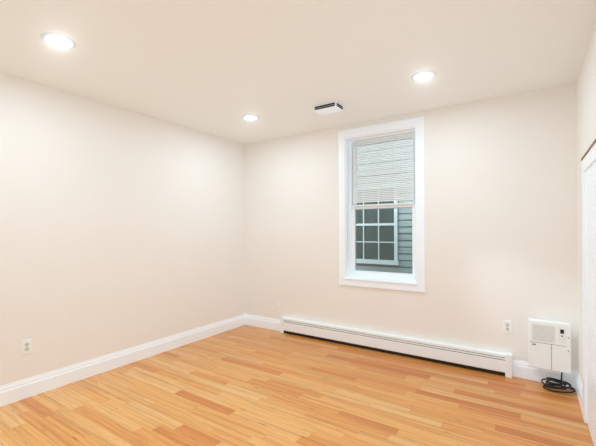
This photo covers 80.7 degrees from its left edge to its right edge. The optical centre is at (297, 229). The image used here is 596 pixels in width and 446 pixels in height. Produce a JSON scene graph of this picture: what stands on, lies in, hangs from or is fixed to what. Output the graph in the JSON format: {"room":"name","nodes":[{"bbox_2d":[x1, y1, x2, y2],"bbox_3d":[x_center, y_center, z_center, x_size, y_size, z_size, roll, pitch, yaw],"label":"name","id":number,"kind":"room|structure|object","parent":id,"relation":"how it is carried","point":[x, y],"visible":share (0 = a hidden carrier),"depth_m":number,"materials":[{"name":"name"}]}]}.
{"room":"empty bedroom","nodes":[
{"label":"empty bedroom","id":0,"kind":"room"},
{"bbox_2d":[0,73,244,385],"bbox_3d":[-2.420,0.071,2.813,0.250,2.600,5.600,0,0,34],"label":"wall","id":1,"kind":"structure","parent":0,"point":[121,229],"depth_m":3.41,"materials":[{"name":"paint"}]},
{"bbox_2d":[21,339,31,354],"bbox_3d":[-2.221,0.957,2.873,0.009,0.116,0.072,0,0,34],"label":"electrical outlet","id":2,"kind":"object","parent":1,"relation":"attached to","point":[26,346],"visible":1,"depth_m":2.87,"materials":[{"name":"white plastic"}]},
{"bbox_2d":[0,314,245,406],"bbox_3d":[-2.304,1.294,2.740,0.017,0.152,5.600,0,0,34],"label":"baseboard","id":3,"kind":"structure","parent":1,"relation":"attached to","point":[27,388],"depth_m":3.38,"materials":[{"name":"white wood"}]},
{"bbox_2d":[0,325,593,445],"bbox_3d":[-0.738,1.463,1.700,4.275,0.200,6.100,0,0,34],"label":"floor","id":4,"kind":"structure","parent":0,"point":[246,385],"depth_m":2.74,"materials":[{"name":"brown wood"}]},
{"bbox_2d":[280,316,511,377],"bbox_3d":[0.877,1.252,3.946,2.620,0.209,0.066,0,0,34],"label":"radiator","id":5,"kind":"object","parent":4,"relation":"on","point":[487,361],"visible":1,"depth_m":3.73,"materials":[{"name":"metal"}]},
{"bbox_2d":[541,373,575,392],"bbox_3d":[2.190,1.276,2.955,0.235,0.146,0.175,0,0,34],"label":"power cord","id":6,"kind":"object","parent":4,"relation":"on","point":[560,383],"visible":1,"depth_m":2.94,"materials":[{"name":"black rubber"}]},
{"bbox_2d":[0,0,595,144],"bbox_3d":[-0.750,-1.337,1.700,4.275,0.200,6.100,0,0,34],"label":"ceiling","id":7,"kind":"structure","parent":0,"point":[279,68],"depth_m":2.48,"materials":[{"name":"paint"}]},
{"bbox_2d":[40,32,76,48],"bbox_3d":[-1.558,-1.227,2.285,0.196,0.012,0.196,0,0,34],"label":"recessed light","id":8,"kind":"object","parent":7,"relation":"in","point":[57,40],"visible":1,"depth_m":2.27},
{"bbox_2d":[242,114,259,120],"bbox_3d":[-0.518,-1.232,3.851,0.196,0.012,0.196,0,0,34],"label":"recessed light","id":9,"kind":"object","parent":7,"relation":"in","point":[250,117],"visible":1,"depth_m":3.85,"materials":[{"name":"white plastic"}]},
{"bbox_2d":[313,101,343,114],"bbox_3d":[0.308,-1.220,3.531,0.271,0.042,0.186,0,0,34],"label":"ceiling vent","id":10,"kind":"object","parent":7,"relation":"in","point":[329,108],"visible":1,"depth_m":3.49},
{"bbox_2d":[411,70,436,81],"bbox_3d":[1.015,-1.238,2.833,0.196,0.012,0.196,0,0,34],"label":"recessed light","id":11,"kind":"object","parent":7,"relation":"in","point":[423,76],"visible":0.96,"depth_m":2.82,"materials":[{"name":"white plastic"}]},
{"bbox_2d":[245,83,577,375],"bbox_3d":[0.875,0.056,4.136,4.275,2.600,0.250,0,0,34],"label":"wall","id":12,"kind":"structure","parent":0,"point":[500,209],"depth_m":3.50,"materials":[{"name":"paint"}]},
{"bbox_2d":[338,116,424,292],"bbox_3d":[0.975,-0.267,4.050,1.000,1.845,0.282,0,0,34],"label":"window","id":13,"kind":"structure","parent":12,"relation":"in","point":[416,124],"depth_m":4.01,"materials":[{"name":"white wood"}]},
{"bbox_2d":[352,129,413,206],"bbox_3d":[0.953,-0.687,4.006,0.729,0.810,0.048,0,0,34],"label":"window blind","id":14,"kind":"object","parent":13,"relation":"attached to","point":[405,193],"visible":0.92,"depth_m":4.00,"materials":[{"name":"white plastic"}]},
{"bbox_2d":[245,314,576,388],"bbox_3d":[0.806,1.280,4.025,3.766,0.152,0.017,0,0,34],"label":"baseboard","id":15,"kind":"structure","parent":12,"relation":"attached to","point":[523,369],"depth_m":3.19,"materials":[{"name":"white wood"}]},
{"bbox_2d":[503,320,511,332],"bbox_3d":[1.952,0.901,3.268,0.072,0.116,0.009,0,0,34],"label":"electrical outlet","id":16,"kind":"object","parent":12,"relation":"attached to","point":[507,326],"visible":1,"depth_m":3.27,"materials":[{"name":"white plastic"}]},
{"bbox_2d":[528,318,570,373],"bbox_3d":[2.176,0.998,3.042,0.297,0.426,0.134,0,0,34],"label":"panel","id":17,"kind":"object","parent":12,"relation":"attached to","point":[549,345],"visible":1,"depth_m":2.99,"materials":[{"name":"white plastic"}]},
{"bbox_2d":[576,22,595,384],"bbox_3d":[0.932,0.056,0.586,0.250,2.600,5.600,0,0,34],"label":"wall","id":18,"kind":"structure","parent":0,"point":[586,106],"depth_m":2.69,"materials":[{"name":"paint"}]},
{"bbox_2d":[575,371,582,413],"bbox_3d":[0.827,1.280,0.660,0.017,0.152,5.600,0,0,34],"label":"baseboard","id":19,"kind":"structure","parent":18,"relation":"attached to","point":[578,386],"depth_m":2.77,"materials":[{"name":"white wood"}]},
{"bbox_2d":[581,139,595,445],"bbox_3d":[1.799,0.420,2.136,0.024,1.864,0.940,0,0,34],"label":"door frame","id":20,"kind":"structure","parent":18,"relation":"attached to","point":[588,159],"depth_m":2.31,"materials":[{"name":"white wood"}]},
{"label":"outside","id":21,"kind":"structure","parent":0,"visible":0},
{"bbox_2d":[356,138,412,273],"bbox_3d":[1.591,-1.403,5.925,15.000,8.512,0.070,0,0,34],"label":"house","id":22,"kind":"structure","parent":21,"point":[378,255],"depth_m":6.01,"materials":[{"name":"plastic"}]}
]}

